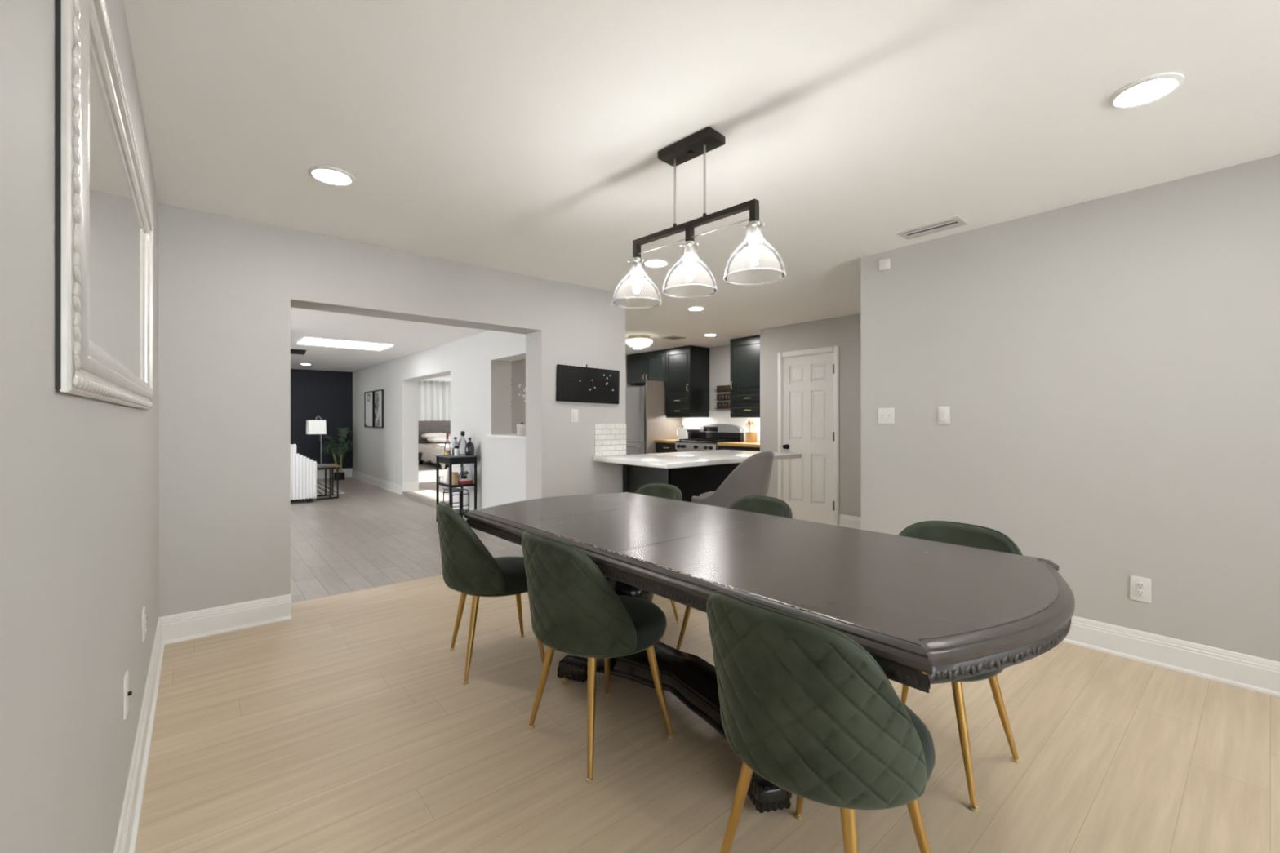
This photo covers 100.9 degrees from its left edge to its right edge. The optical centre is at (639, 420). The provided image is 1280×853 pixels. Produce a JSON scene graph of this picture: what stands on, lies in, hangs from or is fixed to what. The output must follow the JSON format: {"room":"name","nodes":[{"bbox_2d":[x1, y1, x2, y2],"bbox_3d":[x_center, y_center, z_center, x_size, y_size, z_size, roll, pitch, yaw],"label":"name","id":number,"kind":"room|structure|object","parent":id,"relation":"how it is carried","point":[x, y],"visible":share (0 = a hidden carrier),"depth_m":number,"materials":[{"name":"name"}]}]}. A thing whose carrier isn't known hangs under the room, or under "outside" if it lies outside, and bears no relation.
{"room":"dining room","nodes":[
{"label":"dining room","id":0,"kind":"room"},
{"bbox_2d":[0,0,158,852],"bbox_3d":[-0.703,0.021,0.480,0.140,2.440,6.839,0,0,-40],"label":"wall","id":1,"kind":"structure","parent":0,"point":[79,474],"depth_m":0.78,"materials":[{"name":"paint"}]},
{"bbox_2d":[55,0,153,409],"bbox_3d":[-1.424,-0.437,1.470,0.028,0.790,1.777,0,0,-40],"label":"wall mirror","id":2,"kind":"object","parent":1,"relation":"attached to","point":[104,228],"visible":1,"depth_m":1.03,"materials":[{"name":"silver metal"}]},
{"bbox_2d":[122,669,132,719],"bbox_3d":[-1.485,0.794,1.534,0.017,0.118,0.074,0,0,-40],"label":"wall outlet","id":3,"kind":"object","parent":1,"relation":"attached to","point":[126,693],"visible":1,"depth_m":1.51,"materials":[{"name":"white plastic"}]},
{"bbox_2d":[113,617,164,852],"bbox_3d":[-0.587,1.166,0.470,0.026,0.150,6.435,0,0,-40],"label":"baseboard","id":4,"kind":"structure","parent":1,"relation":"attached to","point":[129,822],"depth_m":1.80,"materials":[{"name":"white paint"}]},
{"bbox_2d":[141,606,146,642],"bbox_3d":[-1.917,0.789,2.046,0.013,0.118,0.074,0,0,-40],"label":"wall outlet","id":5,"kind":"object","parent":1,"relation":"attached to","point":[144,617],"visible":1,"depth_m":2.02,"materials":[{"name":"white plastic"}]},
{"bbox_2d":[290,368,352,470],"bbox_3d":[-8.476,0.096,9.806,5.620,2.290,0.120,0,0,-40],"label":"wall","id":6,"kind":"structure","parent":0,"point":[326,394],"depth_m":11.17,"materials":[{"name":"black paint"}]},
{"bbox_2d":[316,468,352,479],"bbox_3d":[-8.383,1.146,9.788,5.500,0.190,0.026,0,0,-40],"label":"baseboard","id":7,"kind":"structure","parent":6,"relation":"attached to","point":[348,472],"depth_m":11.27,"materials":[{"name":"white paint"}]},
{"bbox_2d":[333,471,344,479],"bbox_3d":[-6.256,1.166,11.003,0.170,0.150,0.170,0,0,-40],"label":"pot","id":8,"kind":"object","parent":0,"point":[341,474],"depth_m":10.95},
{"bbox_2d":[290,307,488,372],"bbox_3d":[-5.718,-1.109,6.519,5.620,0.120,8.861,0,0,-40],"label":"ceiling","id":9,"kind":"structure","parent":0,"point":[406,338],"depth_m":6.59,"materials":[{"name":"paint"}]},
{"bbox_2d":[290,348,306,355],"bbox_3d":[-4.877,-0.931,6.355,1.465,0.235,1.530,0,0,-40],"label":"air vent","id":10,"kind":"object","parent":9,"relation":"hanging from","point":[301,352],"visible":0.08,"depth_m":6.77,"materials":[{"name":"black metal"}]},
{"bbox_2d":[297,337,392,350],"bbox_3d":[-4.061,-1.043,7.297,1.040,0.012,0.660,0,0,-40],"label":"ceiling light panel","id":11,"kind":"object","parent":9,"relation":"attached to","point":[309,341],"visible":1,"depth_m":7.21,"materials":[{"name":"white"}]},
{"bbox_2d":[158,203,625,617],"bbox_3d":[-1.492,0.021,4.096,3.299,2.440,0.284,0,0,-40],"label":"wall","id":12,"kind":"structure","parent":0,"point":[228,287],"depth_m":3.24,"materials":[{"name":"paint"}]},
{"bbox_2d":[159,593,291,644],"bbox_3d":[-2.421,1.166,3.115,0.616,0.150,0.026,0,0,-40],"label":"baseboard","id":13,"kind":"structure","parent":12,"relation":"attached to","point":[184,626],"depth_m":3.10,"materials":[{"name":"white paint"}]},
{"bbox_2d":[570,408,577,422],"bbox_3d":[-0.576,-0.037,4.670,0.074,0.118,0.015,0,0,-40],"label":"light switch","id":14,"kind":"object","parent":12,"relation":"attached to","point":[574,412],"visible":1,"depth_m":4.66,"materials":[{"name":"white plastic"}]},
{"bbox_2d":[555,364,619,404],"bbox_3d":[-0.455,-0.326,4.750,0.672,0.353,0.044,0,0,-40],"label":"wall art","id":15,"kind":"object","parent":12,"relation":"attached to","point":[575,384],"visible":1,"depth_m":4.72,"materials":[{"name":"black glass"}]},
{"bbox_2d":[594,423,626,456],"bbox_3d":[-0.273,0.183,4.927,0.362,0.294,0.010,0,0,-40],"label":"tile backsplash","id":16,"kind":"structure","parent":12,"relation":"attached to","point":[610,439],"depth_m":4.92,"materials":[{"name":"tile"}]},
{"bbox_2d":[402,480,418,491],"bbox_3d":[-3.836,1.106,8.847,0.256,0.150,0.026,0,0,-40],"label":"baseboard","id":17,"kind":"structure","parent":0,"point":[407,486],"depth_m":8.84,"materials":[{"name":"white paint"}]},
{"bbox_2d":[402,462,448,506],"bbox_3d":[-3.390,1.261,11.835,4.780,0.160,8.310,0,0,-40],"label":"floor","id":18,"kind":"structure","parent":0,"point":[426,493],"depth_m":9.24,"materials":[{"name":"grey wood"}]},
{"bbox_2d":[418,420,450,469],"bbox_3d":[-4.795,0.688,14.037,1.740,1.344,2.310,0,0,-40],"label":"bed","id":19,"kind":"object","parent":18,"relation":"on","point":[427,450],"visible":0.2,"depth_m":14.26,"materials":[{"name":"fabric"}]},
{"bbox_2d":[420,432,449,439],"bbox_3d":[-5.570,0.431,14.385,0.680,0.170,0.440,0,0,-40],"label":"pillow","id":20,"kind":"object","parent":19,"relation":"on","point":[426,436],"visible":0.58,"depth_m":14.19,"materials":[{"name":"fabric"}]},
{"bbox_2d":[421,443,450,469],"bbox_3d":[-4.551,0.982,13.746,1.740,0.756,1.551,0,0,-40],"label":"quilt","id":21,"kind":"object","parent":19,"relation":"on","point":[429,450],"depth_m":13.20,"materials":[{"name":"beige fabric"}]},
{"bbox_2d":[426,435,450,443],"bbox_3d":[-5.254,0.516,14.024,0.680,0.170,0.440,0,0,-40],"label":"pillow","id":22,"kind":"object","parent":19,"relation":"on","point":[433,439],"visible":0.8,"depth_m":13.81,"materials":[{"name":"fabric"}]},
{"bbox_2d":[422,377,450,462],"bbox_3d":[-5.873,-0.009,14.992,4.524,2.380,0.120,0,0,-40],"label":"wall","id":23,"kind":"structure","parent":0,"point":[445,379],"depth_m":15.05,"materials":[{"name":"paint"}]},
{"bbox_2d":[425,378,450,381],"bbox_3d":[-5.799,-1.129,14.845,2.600,0.060,0.057,0,0,-40],"label":"curtain rod","id":24,"kind":"object","parent":23,"relation":"attached to","point":[427,379],"visible":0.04,"depth_m":14.92,"materials":[{"name":"silver metal"}]},
{"bbox_2d":[418,380,450,427],"bbox_3d":[-5.779,0.006,14.861,2.350,2.230,0.098,0,0,-40],"label":"curtain","id":25,"kind":"object","parent":24,"relation":"hanging from","point":[434,397],"visible":0.12,"depth_m":14.87,"materials":[{"name":"fabric"}]},
{"bbox_2d":[352,330,525,509],"bbox_3d":[-3.435,0.021,8.369,0.256,2.440,8.761,0,0,-40],"label":"wall","id":26,"kind":"structure","parent":0,"point":[479,366],"depth_m":6.84,"materials":[{"name":"paint"}]},
{"bbox_2d":[364,391,373,427],"bbox_3d":[-5.326,-0.209,10.399,0.029,0.700,0.660,0,0,-40],"label":"framed picture","id":27,"kind":"object","parent":26,"relation":"attached to","point":[368,396],"visible":0.87,"depth_m":10.39},
{"bbox_2d":[365,391,372,426],"bbox_3d":[-5.324,-0.209,10.402,0.004,0.664,0.624,0,0,-40],"label":"print","id":28,"kind":"object","parent":27,"relation":"attached to","point":[368,394],"depth_m":10.39},
{"bbox_2d":[351,470,402,494],"bbox_3d":[-5.124,1.166,10.162,0.026,0.150,3.644,0,0,-40],"label":"baseboard","id":29,"kind":"structure","parent":26,"relation":"attached to","point":[396,488],"depth_m":9.85,"materials":[{"name":"white paint"}]},
{"bbox_2d":[373,389,383,427],"bbox_3d":[-4.870,-0.209,9.855,0.029,0.700,0.580,0,0,-40],"label":"framed picture","id":30,"kind":"object","parent":26,"relation":"attached to","point":[378,394],"visible":1,"depth_m":9.84},
{"bbox_2d":[453,502,474,519],"bbox_3d":[-1.644,1.166,6.015,0.026,0.150,2.851,0,0,-40],"label":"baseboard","id":31,"kind":"structure","parent":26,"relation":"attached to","point":[466,508],"depth_m":6.74,"materials":[{"name":"white paint"}]},
{"bbox_2d":[486,434,525,439],"bbox_3d":[-1.256,0.180,5.757,0.336,0.031,1.235,0,0,-40],"label":"sill","id":32,"kind":"structure","parent":26,"relation":"attached to","point":[503,436],"depth_m":5.74,"materials":[{"name":"white paint"}]},
{"bbox_2d":[516,422,525,435],"bbox_3d":[-1.256,0.095,5.760,0.178,0.141,0.178,0,0,-40],"label":"basket","id":33,"kind":"object","parent":32,"relation":"on","point":[521,428],"visible":0.59,"depth_m":5.68,"materials":[{"name":"fabric"}]},
{"bbox_2d":[518,383,525,402],"bbox_3d":[-1.190,-0.114,5.646,0.245,0.558,0.274,0,0,-40],"label":"flower vase","id":34,"kind":"object","parent":32,"relation":"on","point":[519,384],"visible":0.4,"depth_m":5.60,"materials":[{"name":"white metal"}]},
{"bbox_2d":[511,355,643,434],"bbox_3d":[-0.926,0.021,8.785,4.124,2.440,0.850,0,0,-40],"label":"wall","id":35,"kind":"structure","parent":0,"point":[518,367],"depth_m":8.38,"materials":[{"name":"paint"}]},
{"bbox_2d":[123,0,1279,378],"bbox_3d":[-1.433,-1.259,7.152,7.800,0.120,18.000,0,0,-40],"label":"ceiling","id":36,"kind":"structure","parent":0,"point":[526,137],"depth_m":2.13,"materials":[{"name":"paint"}]},
{"bbox_2d":[307,165,355,185],"bbox_3d":[-1.509,-1.193,2.590,0.200,0.012,0.200,0,0,-40],"label":"recessed light","id":37,"kind":"object","parent":36,"relation":"in","point":[328,175],"visible":1,"depth_m":2.58,"materials":[{"name":"white paint"}]},
{"bbox_2d":[625,333,653,349],"bbox_3d":[-0.011,-1.106,7.548,0.390,0.186,0.390,0,0,-40],"label":"ceiling lamp","id":38,"kind":"object","parent":36,"relation":"attached to","point":[638,341],"visible":1,"depth_m":7.41,"materials":[{"name":"glass"}]},
{"bbox_2d":[643,258,669,267],"bbox_3d":[0.121,-1.193,4.023,0.200,0.012,0.200,0,0,-40],"label":"recessed light","id":39,"kind":"object","parent":36,"relation":"in","point":[655,263],"visible":1,"depth_m":4.00,"materials":[{"name":"white paint"}]},
{"bbox_2d":[661,335,685,339],"bbox_3d":[0.486,-1.194,7.666,0.240,0.011,0.280,0,0,44],"label":"ceiling vent","id":40,"kind":"object","parent":36,"relation":"in","point":[671,337],"visible":1,"depth_m":7.65,"materials":[{"name":"metal"}]},
{"bbox_2d":[687,306,704,311],"bbox_3d":[0.600,-1.193,5.661,0.180,0.012,0.180,0,0,-40],"label":"recessed light","id":41,"kind":"object","parent":36,"relation":"in","point":[694,308],"visible":1,"depth_m":5.63,"materials":[{"name":"white paint"}]},
{"bbox_2d":[611,126,786,307],"bbox_3d":[0.216,-0.878,2.299,0.891,0.641,0.239,0,0,45],"label":"pendant lamp","id":42,"kind":"object","parent":36,"relation":"hanging from","point":[707,140],"visible":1,"depth_m":2.26,"materials":[{"name":"brown metal"}]},
{"bbox_2d":[626,257,644,271],"bbox_3d":[-0.010,-0.740,2.520,0.082,0.062,0.075,0,0,-40],"label":"socket","id":43,"kind":"object","parent":42,"relation":"attached to","point":[636,260],"depth_m":2.51,"materials":[{"name":"silver metal"}]},
{"bbox_2d":[679,240,697,257],"bbox_3d":[0.221,-0.740,2.291,0.082,0.062,0.075,0,0,-40],"label":"socket","id":44,"kind":"object","parent":42,"relation":"attached to","point":[689,245],"depth_m":2.29,"materials":[{"name":"silver metal"}]},
{"bbox_2d":[742,220,764,239],"bbox_3d":[0.452,-0.740,2.061,0.082,0.062,0.075,0,0,-40],"label":"socket","id":45,"kind":"object","parent":42,"relation":"attached to","point":[754,225],"depth_m":2.06,"materials":[{"name":"silver metal"}]},
{"bbox_2d":[895,216,968,239],"bbox_3d":[1.819,-1.194,3.301,0.170,0.011,0.360,0,0,-40],"label":"ceiling vent","id":46,"kind":"object","parent":36,"relation":"in","point":[954,222],"visible":1,"depth_m":3.29,"materials":[{"name":"metal"}]},
{"bbox_2d":[1108,72,1184,108],"bbox_3d":[1.836,-1.193,1.923,0.200,0.012,0.200,0,0,-40],"label":"recessed light","id":47,"kind":"object","parent":36,"relation":"in","point":[1146,90],"visible":1,"depth_m":1.91,"materials":[{"name":"white paint"}]},
{"bbox_2d":[643,344,759,442],"bbox_3d":[1.201,0.021,8.775,0.120,2.440,3.400,0,0,-40],"label":"wall","id":48,"kind":"structure","parent":0,"point":[719,356],"depth_m":8.60,"materials":[{"name":"paint"}]},
{"bbox_2d":[627,349,666,385],"bbox_3d":[0.262,-0.925,9.413,0.494,0.532,1.035,0,0,-40],"label":"upper cabinet","id":49,"kind":"object","parent":48,"relation":"attached to","point":[648,366],"visible":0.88,"depth_m":9.26,"materials":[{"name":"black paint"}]},
{"bbox_2d":[666,345,709,417],"bbox_3d":[0.778,-0.617,8.798,0.494,1.149,0.565,0,0,-40],"label":"upper cabinet","id":50,"kind":"object","parent":48,"relation":"attached to","point":[687,367],"visible":1,"depth_m":8.63,"materials":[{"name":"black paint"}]},
{"bbox_2d":[681,409,759,441],"bbox_3d":[1.439,0.084,8.387,0.008,0.484,2.300,0,0,-40],"label":"tile backsplash","id":51,"kind":"structure","parent":48,"relation":"attached to","point":[715,416],"depth_m":8.52,"materials":[{"name":"tile"}]},
{"bbox_2d":[715,388,729,408],"bbox_3d":[1.355,-0.364,8.435,0.078,0.370,0.368,0,0,-40],"label":"spice rack","id":52,"kind":"object","parent":48,"relation":"attached to","point":[717,392],"visible":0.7,"depth_m":8.44,"materials":[{"name":"wood"}]},
{"bbox_2d":[729,335,759,417],"bbox_3d":[1.693,-0.614,7.707,0.494,1.154,0.631,0,0,-40],"label":"upper cabinet","id":53,"kind":"object","parent":48,"relation":"attached to","point":[744,353],"visible":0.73,"depth_m":7.61,"materials":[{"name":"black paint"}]},
{"bbox_2d":[135,476,1279,852],"bbox_3d":[-1.810,1.291,5.269,10.000,0.100,15.600,0,0,-40],"label":"floor","id":54,"kind":"structure","parent":0,"point":[349,722],"depth_m":2.01,"materials":[{"name":"brown wood"}]},
{"bbox_2d":[290,444,316,502],"bbox_3d":[-5.917,0.798,8.410,1.067,0.885,1.909,0,0,-40],"label":"sofa","id":55,"kind":"object","parent":54,"relation":"on","point":[303,469],"visible":0.28,"depth_m":7.90,"materials":[{"name":"fabric"}]},
{"bbox_2d":[316,463,339,500],"bbox_3d":[-5.039,0.979,8.467,0.325,0.525,0.450,0,0,-40],"label":"side table","id":56,"kind":"object","parent":54,"relation":"on","point":[331,466],"visible":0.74,"depth_m":8.39,"materials":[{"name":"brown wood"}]},
{"bbox_2d":[306,415,326,465],"bbox_3d":[-5.124,0.324,8.389,0.265,0.783,0.240,0,0,-40],"label":"table lamp","id":57,"kind":"object","parent":56,"relation":"on","point":[313,427],"visible":0.97,"depth_m":8.31,"materials":[{"name":"fabric"}]},
{"bbox_2d":[316,481,344,495],"bbox_3d":[-5.897,1.234,9.633,0.510,0.014,2.160,0,0,-40],"label":"rug","id":58,"kind":"object","parent":54,"relation":"on","point":[320,485],"visible":0.27,"depth_m":9.37,"materials":[{"name":"fabric"}]},
{"bbox_2d":[316,427,352,479],"bbox_3d":[-6.310,0.700,10.931,0.677,1.083,0.719,0,0,-40],"label":"potted palm","id":59,"kind":"object","parent":54,"relation":"on","point":[341,474],"visible":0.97,"depth_m":10.96,"materials":[{"name":"green plant"}]},
{"bbox_2d":[434,453,479,521],"bbox_3d":[-2.213,0.832,6.378,0.371,0.817,0.477,0,0,-40],"label":"bar cart","id":60,"kind":"object","parent":54,"relation":"on","point":[449,460],"visible":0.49,"depth_m":6.29,"materials":[{"name":"grey metal"}]},
{"bbox_2d":[443,467,448,484],"bbox_3d":[-2.316,0.672,6.392,0.116,0.202,0.114,0,0,-40],"label":"bottle","id":61,"kind":"object","parent":60,"relation":"on","point":[446,477],"visible":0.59,"depth_m":6.34,"materials":[{"name":"white ceramic"}]},
{"bbox_2d":[444,433,450,455],"bbox_3d":[-2.309,0.291,6.338,0.075,0.262,0.074,0,0,-40],"label":"bottle","id":62,"kind":"object","parent":60,"relation":"on","point":[446,452],"visible":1,"depth_m":6.33,"materials":[{"name":"clear glass"}]},
{"bbox_2d":[452,436,457,448],"bbox_3d":[-2.256,0.314,6.461,0.068,0.217,0.067,0,0,-40],"label":"bottle","id":63,"kind":"object","parent":60,"relation":"on","point":[455,442],"visible":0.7,"depth_m":6.44,"materials":[{"name":"clear glass"}]},
{"bbox_2d":[452,471,458,484],"bbox_3d":[-2.190,0.695,6.243,0.094,0.157,0.092,0,0,-40],"label":"canister","id":64,"kind":"object","parent":60,"relation":"on","point":[455,474],"visible":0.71,"depth_m":6.21,"materials":[{"name":"beige"}]},
{"bbox_2d":[442,487,469,512],"bbox_3d":[-2.219,0.969,6.375,0.216,0.279,0.292,0,0,-40],"label":"wine rack","id":65,"kind":"object","parent":60,"relation":"on","point":[455,489],"visible":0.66,"depth_m":6.33,"materials":[{"name":"black metal"}]},
{"bbox_2d":[438,482,474,488],"bbox_3d":[-2.216,0.771,6.381,0.301,0.030,0.425,0,0,-40],"label":"shelf","id":66,"kind":"object","parent":60,"relation":"attached to","point":[450,486],"depth_m":6.22,"materials":[{"name":"black metal"}]},
{"bbox_2d":[453,445,459,455],"bbox_3d":[-2.174,0.364,6.270,0.058,0.117,0.056,0,0,-40],"label":"bottle","id":67,"kind":"object","parent":60,"relation":"on","point":[455,447],"visible":1,"depth_m":6.25,"materials":[{"name":"white ceramic"}]},
{"bbox_2d":[434,453,479,457],"bbox_3d":[-2.212,0.429,6.377,0.371,0.012,0.475,0,0,-40],"label":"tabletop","id":68,"kind":"object","parent":60,"relation":"on","point":[446,455],"depth_m":6.25,"materials":[{"name":"grey metal"}]},
{"bbox_2d":[453,508,468,515],"bbox_3d":[-2.216,1.106,6.381,0.301,0.030,0.425,0,0,-40],"label":"shelf","id":69,"kind":"object","parent":60,"relation":"attached to","point":[463,511],"depth_m":6.42,"materials":[{"name":"black metal"}]},
{"bbox_2d":[457,431,466,455],"bbox_3d":[-2.145,0.278,6.398,0.112,0.290,0.110,0,0,-40],"label":"bottle","id":70,"kind":"object","parent":60,"relation":"on","point":[462,433],"visible":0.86,"depth_m":6.40,"materials":[{"name":"clear glass"}]},
{"bbox_2d":[458,477,472,484],"bbox_3d":[-2.092,0.736,6.312,0.155,0.076,0.120,0,0,-40],"label":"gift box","id":71,"kind":"object","parent":60,"relation":"on","point":[461,481],"visible":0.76,"depth_m":6.26,"materials":[{"name":"cardboard"}]},
{"bbox_2d":[460,470,468,478],"bbox_3d":[-2.092,0.651,6.312,0.093,0.093,0.091,0,0,-40],"label":"plant","id":72,"kind":"object","parent":71,"relation":"on","point":[462,473],"visible":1,"depth_m":6.29,"materials":[{"name":"green plant"}]},
{"bbox_2d":[464,437,474,455],"bbox_3d":[-2.032,0.314,6.311,0.112,0.217,0.110,0,0,-40],"label":"bottle","id":73,"kind":"object","parent":60,"relation":"on","point":[469,446],"visible":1,"depth_m":6.27,"materials":[{"name":"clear glass"}]},
{"bbox_2d":[435,501,545,684],"bbox_3d":[-0.754,0.829,2.758,0.574,0.824,0.525,0,0,-24],"label":"dining chair","id":74,"kind":"object","parent":54,"relation":"on","point":[468,568],"visible":1,"depth_m":2.52,"materials":[{"name":"green fabric"}]},
{"bbox_2d":[521,530,673,782],"bbox_3d":[-0.168,0.829,2.098,0.574,0.824,0.525,0,0,-44],"label":"dining chair","id":75,"kind":"object","parent":54,"relation":"on","point":[575,610],"visible":1,"depth_m":1.86,"materials":[{"name":"green fabric"}]},
{"bbox_2d":[625,380,681,454],"bbox_3d":[0.072,0.293,9.293,0.939,1.895,0.945,0,0,-40],"label":"refrigerator","id":76,"kind":"object","parent":54,"relation":"on","point":[635,397],"depth_m":8.86,"materials":[{"name":"silver metal"}]},
{"bbox_2d":[635,483,682,623],"bbox_3d":[-0.042,0.829,3.292,0.574,0.824,0.525,0,0,-34],"label":"dining chair","id":77,"kind":"object","parent":54,"relation":"on","point":[657,490],"visible":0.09,"depth_m":3.44,"materials":[{"name":"green fabric"}]},
{"bbox_2d":[656,442,676,453],"bbox_3d":[0.653,0.797,8.814,0.664,0.848,0.495,0,0,-40],"label":"base cabinet","id":78,"kind":"object","parent":54,"relation":"on","point":[661,447],"visible":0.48,"depth_m":8.64,"materials":[{"name":"green paint"}]},
{"bbox_2d":[654,439,677,443],"bbox_3d":[0.653,0.351,8.826,0.648,0.040,0.513,0,0,-40],"label":"countertop","id":79,"kind":"structure","parent":78,"relation":"on","point":[668,441],"depth_m":8.63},
{"bbox_2d":[676,425,688,440],"bbox_3d":[0.690,0.210,8.657,0.198,0.242,0.176,0,0,8],"label":"kettle","id":80,"kind":"object","parent":79,"relation":"on","point":[682,432],"visible":0.92,"depth_m":8.59,"materials":[{"name":"white ceramic"}]},
{"bbox_2d":[686,429,700,439],"bbox_3d":[0.877,0.240,8.793,0.252,0.182,0.155,0,0,-40],"label":"toaster","id":81,"kind":"object","parent":79,"relation":"on","point":[692,433],"visible":0.64,"depth_m":8.71,"materials":[{"name":"black metal"}]},
{"bbox_2d":[622,462,740,502],"bbox_3d":[0.568,0.806,5.217,1.383,0.869,0.627,0,0,-40],"label":"base cabinet","id":82,"kind":"object","parent":54,"relation":"on","point":[695,481],"visible":0.04,"depth_m":4.79,"materials":[{"name":"black paint"}]},
{"bbox_2d":[592,449,801,468],"bbox_3d":[0.577,0.351,4.993,1.798,0.040,0.996,0,0,-40],"label":"countertop","id":83,"kind":"structure","parent":82,"relation":"on","point":[699,458],"depth_m":4.67,"materials":[{"name":"white stone"}]},
{"bbox_2d":[675,423,743,452],"bbox_3d":[1.068,0.636,8.272,0.694,1.150,0.856,0,0,-40],"label":"gas range","id":84,"kind":"object","parent":54,"relation":"on","point":[710,434],"visible":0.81,"depth_m":8.26,"materials":[{"name":"silver metal"}]},
{"bbox_2d":[675,440,733,443],"bbox_3d":[1.058,0.337,8.264,0.575,0.016,0.856,0,0,-40],"label":"cooktop","id":85,"kind":"object","parent":84,"relation":"in","point":[677,442],"depth_m":8.05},
{"bbox_2d":[691,451,773,507],"bbox_3d":[0.741,0.737,4.102,0.626,1.012,0.565,0,0,44],"label":"bar stool","id":86,"kind":"object","parent":54,"relation":"on","point":[752,476],"visible":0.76,"depth_m":3.86,"materials":[{"name":"beige fabric"}]},
{"bbox_2d":[676,495,792,650],"bbox_3d":[0.474,0.829,2.733,0.574,0.824,0.525,0,0,-28],"label":"dining chair","id":87,"kind":"object","parent":54,"relation":"on","point":[768,505],"visible":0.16,"depth_m":2.84,"materials":[{"name":"green fabric"}]},
{"bbox_2d":[718,445,759,451],"bbox_3d":[1.649,0.797,7.628,0.664,0.848,0.863,0,0,-40],"label":"base cabinet","id":88,"kind":"object","parent":54,"relation":"on","point":[720,447],"visible":0.05,"depth_m":7.47,"materials":[{"name":"green paint"}]},
{"bbox_2d":[716,441,759,447],"bbox_3d":[1.655,0.351,7.632,0.648,0.040,0.865,0,0,-40],"label":"countertop","id":89,"kind":"structure","parent":88,"relation":"on","point":[757,444],"depth_m":7.49,"materials":[{"name":"wood"}]},
{"bbox_2d":[745,432,757,443],"bbox_3d":[1.638,0.256,7.771,0.170,0.150,0.170,0,0,-40],"label":"utensil crock","id":90,"kind":"object","parent":89,"relation":"on","point":[751,437],"visible":0.95,"depth_m":7.70,"materials":[{"name":"brown wood"}]},
{"bbox_2d":[463,492,1075,813],"bbox_3d":[0.243,0.850,2.243,1.090,0.780,2.484,0,0,-41],"label":"dining table","id":91,"kind":"object","parent":54,"relation":"on","point":[971,611],"visible":0.64,"depth_m":1.67,"materials":[{"name":"brown paint"}]},
{"bbox_2d":[706,591,935,852],"bbox_3d":[0.477,0.829,1.364,0.574,0.824,0.525,0,0,-36],"label":"dining chair","id":92,"kind":"object","parent":54,"relation":"on","point":[805,708],"visible":1,"depth_m":1.13,"materials":[{"name":"green fabric"}]},
{"bbox_2d":[897,520,1022,811],"bbox_3d":[1.098,0.829,1.969,0.574,0.824,0.525,0,0,-42],"label":"dining chair","id":93,"kind":"object","parent":54,"relation":"on","point":[944,531],"visible":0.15,"depth_m":1.96,"materials":[{"name":"green fabric"}]},
{"bbox_2d":[782,352,834,524],"bbox_3d":[2.040,0.220,6.447,0.105,2.026,0.719,0,0,-40],"label":"door","id":94,"kind":"structure","parent":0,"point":[808,380],"depth_m":6.45,"materials":[{"name":"white paint"}]},
{"bbox_2d":[777,346,839,525],"bbox_3d":[2.038,0.190,6.454,0.020,2.103,0.844,0,0,-40],"label":"door frame","id":95,"kind":"structure","parent":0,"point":[833,348],"depth_m":6.25,"materials":[{"name":"white paint"}]},
{"bbox_2d":[760,313,860,516],"bbox_3d":[3.194,0.021,5.777,0.880,2.440,3.944,0,0,-40],"label":"wall","id":96,"kind":"structure","parent":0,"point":[844,331],"depth_m":6.13,"materials":[{"name":"paint"}]},
{"bbox_2d":[839,514,860,528],"bbox_3d":[3.212,1.166,5.050,0.026,0.150,2.808,0,0,-40],"label":"baseboard","id":97,"kind":"structure","parent":96,"relation":"attached to","point":[846,521],"depth_m":6.03,"materials":[{"name":"white paint"}]},
{"bbox_2d":[860,154,1279,662],"bbox_3d":[3.128,0.021,2.192,0.120,2.440,4.536,0,0,-40],"label":"wall","id":98,"kind":"structure","parent":0,"point":[1107,369],"depth_m":2.83,"materials":[{"name":"paint"}]},
{"bbox_2d":[879,257,890,271],"bbox_3d":[1.730,-1.099,3.740,0.030,0.075,0.075,0,0,-40],"label":"detector","id":99,"kind":"object","parent":98,"relation":"attached to","point":[884,264],"visible":1,"depth_m":3.73,"materials":[{"name":"white plastic"}]},
{"bbox_2d":[878,408,894,424],"bbox_3d":[1.737,-0.029,3.740,0.021,0.115,0.115,0,0,-40],"label":"light switch","id":100,"kind":"object","parent":98,"relation":"attached to","point":[886,415],"visible":1,"depth_m":3.74,"materials":[{"name":"white plastic"}]},
{"bbox_2d":[937,406,950,424],"bbox_3d":[1.981,-0.031,3.452,0.017,0.118,0.074,0,0,-40],"label":"light switch","id":101,"kind":"object","parent":98,"relation":"attached to","point":[944,412],"visible":1,"depth_m":3.45,"materials":[{"name":"white plastic"}]},
{"bbox_2d":[1129,575,1151,603],"bbox_3d":[2.587,0.874,2.733,0.013,0.125,0.080,0,0,-40],"label":"wall outlet","id":102,"kind":"object","parent":98,"relation":"attached to","point":[1140,587],"visible":1,"depth_m":2.73,"materials":[{"name":"white plastic"}]},
{"bbox_2d":[1136,589,1144,596],"bbox_3d":[2.584,0.893,2.731,0.004,0.033,0.033,0,0,-40],"label":"receptacle","id":103,"kind":"object","parent":102,"relation":"attached to","point":[1140,593],"depth_m":2.73,"materials":[{"name":"white plastic"}]},
{"bbox_2d":[1136,582,1144,588],"bbox_3d":[2.584,0.855,2.731,0.004,0.033,0.033,0,0,-40],"label":"receptacle","id":104,"kind":"object","parent":102,"relation":"attached to","point":[1139,584],"depth_m":2.73,"materials":[{"name":"white plastic"}]},
{"bbox_2d":[1062,615,1279,697],"bbox_3d":[3.034,1.166,2.191,0.026,0.150,4.416,0,0,-40],"label":"baseboard","id":105,"kind":"structure","parent":98,"relation":"attached to","point":[1260,674],"depth_m":2.62,"materials":[{"name":"white paint"}]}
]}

